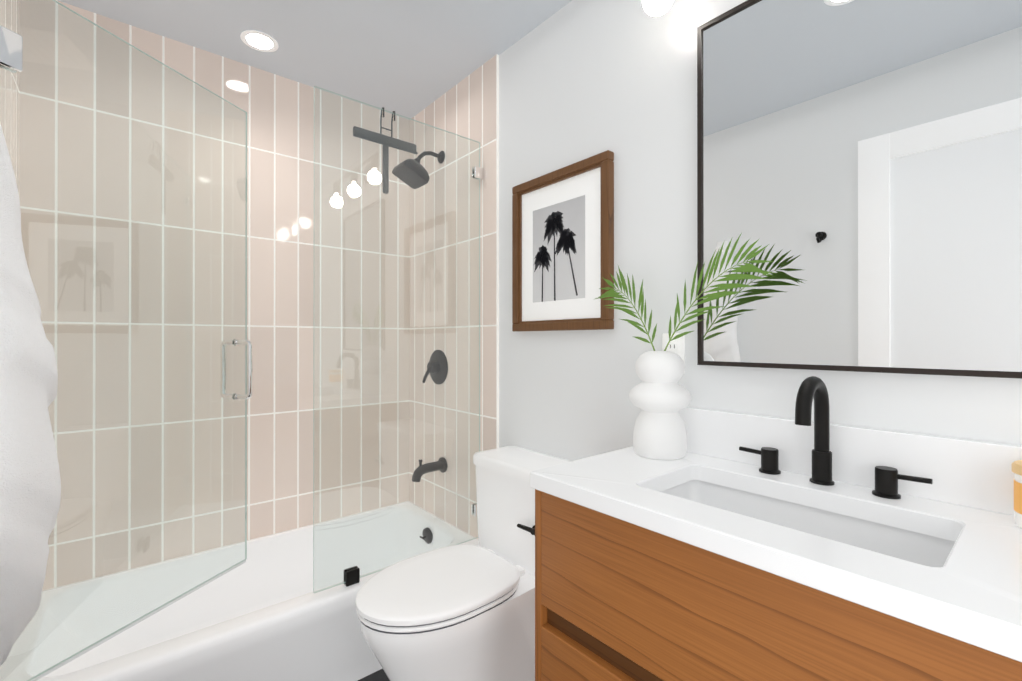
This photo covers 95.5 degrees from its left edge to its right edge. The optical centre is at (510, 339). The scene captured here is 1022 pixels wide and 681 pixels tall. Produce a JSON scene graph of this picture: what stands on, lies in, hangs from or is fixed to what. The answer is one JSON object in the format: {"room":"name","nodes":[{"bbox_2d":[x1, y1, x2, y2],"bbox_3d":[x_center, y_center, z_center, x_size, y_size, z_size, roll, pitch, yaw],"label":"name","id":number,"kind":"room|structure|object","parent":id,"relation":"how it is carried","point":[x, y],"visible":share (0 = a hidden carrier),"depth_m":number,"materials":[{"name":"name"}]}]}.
{"room":"bathroom","nodes":[
{"label":"bathroom","id":0,"kind":"room"},
{"bbox_2d":[19,0,409,590],"bbox_3d":[-1.143,0.007,2.083,1.782,2.390,0.120,0,0,-40],"label":"wall","id":1,"kind":"structure","parent":0,"point":[282,216],"depth_m":1.91,"materials":[{"name":"tile"}]},
{"bbox_2d":[58,0,571,119],"bbox_3d":[-0.151,-1.241,0.915,1.782,0.100,3.250,0,0,-40],"label":"ceiling","id":2,"kind":"structure","parent":0,"point":[410,59],"depth_m":1.81,"materials":[{"name":"grey paint"}]},
{"bbox_2d":[240,30,278,51],"bbox_3d":[-1.001,-1.186,1.850,0.134,0.004,0.134,0,0,-40],"label":"recessed light","id":3,"kind":"object","parent":2,"relation":"in","point":[257,40],"visible":1,"depth_m":1.84,"materials":[{"name":"white paint"}]},
{"bbox_2d":[358,668,389,680],"bbox_3d":[-0.151,1.249,0.909,1.782,0.100,3.250,0,0,-40],"label":"floor","id":4,"kind":"structure","parent":0,"point":[380,675],"depth_m":1.65,"materials":[{"name":"black tile"}]},
{"bbox_2d":[0,501,478,680],"bbox_3d":[-0.878,1.031,1.767,1.454,0.340,0.698,0,0,-40],"label":"bathtub","id":5,"kind":"object","parent":4,"relation":"on","point":[263,612],"visible":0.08,"depth_m":1.63,"materials":[{"name":"white ceramic"}]},
{"bbox_2d":[313,86,482,592],"bbox_3d":[-0.394,0.005,1.781,0.699,1.709,0.028,0,0,-40],"label":"glass","id":6,"kind":"object","parent":5,"relation":"on","point":[352,575],"visible":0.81,"depth_m":1.73,"materials":[{"name":"clear glass"}]},
{"bbox_2d":[353,107,417,193],"bbox_3d":[-0.463,-0.703,1.736,0.256,0.309,0.041,0,0,-40],"label":"squeegee","id":7,"kind":"object","parent":6,"relation":"hanging from","point":[383,140],"visible":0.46,"depth_m":1.74,"materials":[{"name":"grey"}]},
{"bbox_2d":[356,446,570,680],"bbox_3d":[-0.125,0.809,1.456,0.720,0.783,0.445,0,0,-40],"label":"toilet","id":8,"kind":"object","parent":4,"relation":"on","point":[462,612],"visible":0.9,"depth_m":1.36,"materials":[{"name":"white ceramic"}]},
{"bbox_2d":[530,407,1021,680],"bbox_3d":[0.527,0.693,0.885,0.475,1.012,0.935,0,0,-40],"label":"bathroom vanity","id":9,"kind":"object","parent":4,"relation":"on","point":[714,554],"visible":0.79,"depth_m":0.84,"materials":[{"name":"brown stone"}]},
{"bbox_2d":[595,234,773,459],"bbox_3d":[0.425,0.030,1.214,0.160,0.558,0.510,0,0,-40],"label":"vase","id":10,"kind":"object","parent":9,"relation":"on","point":[660,397],"visible":1,"depth_m":1.19,"materials":[{"name":"white ceramic"}]},
{"bbox_2d":[739,376,932,498],"bbox_3d":[0.632,0.192,0.966,0.150,0.232,0.351,0,0,-40],"label":"faucet","id":11,"kind":"object","parent":9,"relation":"on","point":[811,388],"visible":1,"depth_m":0.98,"materials":[{"name":"black metal"}]},
{"bbox_2d":[1011,460,1021,528],"bbox_3d":[0.868,0.256,0.743,0.092,0.104,0.092,0,0,-40],"label":"candle","id":12,"kind":"object","parent":9,"relation":"on","point":[1016,467],"visible":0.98,"depth_m":0.76,"materials":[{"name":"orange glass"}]},
{"bbox_2d":[499,0,1021,460],"bbox_3d":[0.508,0.005,1.372,0.120,2.390,3.100,0,0,-40],"label":"wall","id":13,"kind":"structure","parent":0,"point":[579,80],"depth_m":1.44,"materials":[{"name":"white paint"}]},
{"bbox_2d":[409,54,498,538],"bbox_3d":[-0.299,0.007,2.224,0.012,2.390,0.757,0,0,-40],"label":"wall tile","id":14,"kind":"structure","parent":13,"relation":"attached to","point":[467,106],"depth_m":2.15,"materials":[{"name":"beige tile"}]},
{"bbox_2d":[392,151,444,188],"bbox_3d":[-0.426,-0.819,2.184,0.234,0.196,0.136,0,0,-40],"label":"shower head","id":15,"kind":"object","parent":14,"relation":"attached to","point":[414,169],"depth_m":2.14},
{"bbox_2d":[412,457,447,481],"bbox_3d":[-0.390,0.609,2.189,0.168,0.096,0.072,0,0,-40],"label":"tub spout","id":16,"kind":"object","parent":14,"relation":"attached to","point":[419,472],"depth_m":2.17,"materials":[{"name":"black metal"}]},
{"bbox_2d":[422,350,447,383],"bbox_3d":[-0.379,0.135,2.258,0.063,0.170,0.170,0,0,-40],"label":"shower valve","id":17,"kind":"object","parent":14,"relation":"attached to","point":[437,374],"depth_m":2.25,"materials":[{"name":"black metal"}]},
{"bbox_2d":[512,150,613,331],"bbox_3d":[0.168,-0.316,1.658,0.030,0.569,0.471,0,0,-40],"label":"picture frame","id":18,"kind":"object","parent":13,"relation":"attached to","point":[562,241],"visible":1,"depth_m":1.63,"materials":[{"name":"brown wood"}]},
{"bbox_2d":[662,333,684,372],"bbox_3d":[0.463,0.040,1.325,0.008,0.114,0.070,0,0,-40],"label":"electrical outlet plate","id":19,"kind":"object","parent":13,"relation":"attached to","point":[677,346],"visible":0.35,"depth_m":1.31,"materials":[{"name":"white plastic"}]},
{"bbox_2d":[697,0,1021,378],"bbox_3d":[0.705,-0.385,1.025,0.028,0.906,0.601,0,0,-40],"label":"mirror","id":20,"kind":"object","parent":13,"relation":"attached to","point":[859,168],"visible":0.91,"depth_m":0.97,"materials":[{"name":"black mirror"}]},
{"bbox_3d":[0.622,-1.046,1.054,0.120,0.128,0.680,0,0,-40],"label":"sconce","id":21,"kind":"object","parent":13,"relation":"attached to","visible":0},
{"bbox_2d":[642,0,672,15],"bbox_3d":[0.398,-0.930,1.257,0.082,0.094,0.082,0,0,44],"label":"sconce","id":22,"kind":"object","parent":21,"relation":"attached to","point":[656,7],"visible":1,"depth_m":1.22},
{"bbox_3d":[-0.445,0.002,0.069,0.120,2.390,2.343,0,0,-40],"label":"wall","id":23,"kind":"structure","parent":0,"visible":0},
{"bbox_2d":[0,123,60,665],"bbox_3d":[-0.935,0.048,0.859,0.152,1.201,0.324,0,0,-40],"label":"hanging towel","id":24,"kind":"object","parent":23,"relation":"hanging from","point":[30,489],"visible":1,"depth_m":0.81,"materials":[{"name":"white fabric"}]},
{"bbox_3d":[-1.471,0.005,1.231,0.120,2.390,0.757,0,0,-40],"label":"wall","id":25,"kind":"structure","parent":0,"visible":0},
{"bbox_2d":[0,0,19,193],"bbox_3d":[-1.421,0.005,1.274,0.012,2.390,0.757,0,0,-40],"label":"wall tile","id":26,"kind":"structure","parent":25,"relation":"attached to","point":[7,10],"depth_m":1.44,"materials":[{"name":"beige tile"}]},
{"bbox_2d":[0,0,252,680],"bbox_3d":[-1.130,-0.011,1.438,0.642,1.737,0.484,0,0,-40],"label":"shower door","id":27,"kind":"structure","parent":26,"relation":"attached to","point":[11,52],"depth_m":1.39,"materials":[{"name":"clear glass"}]}
]}

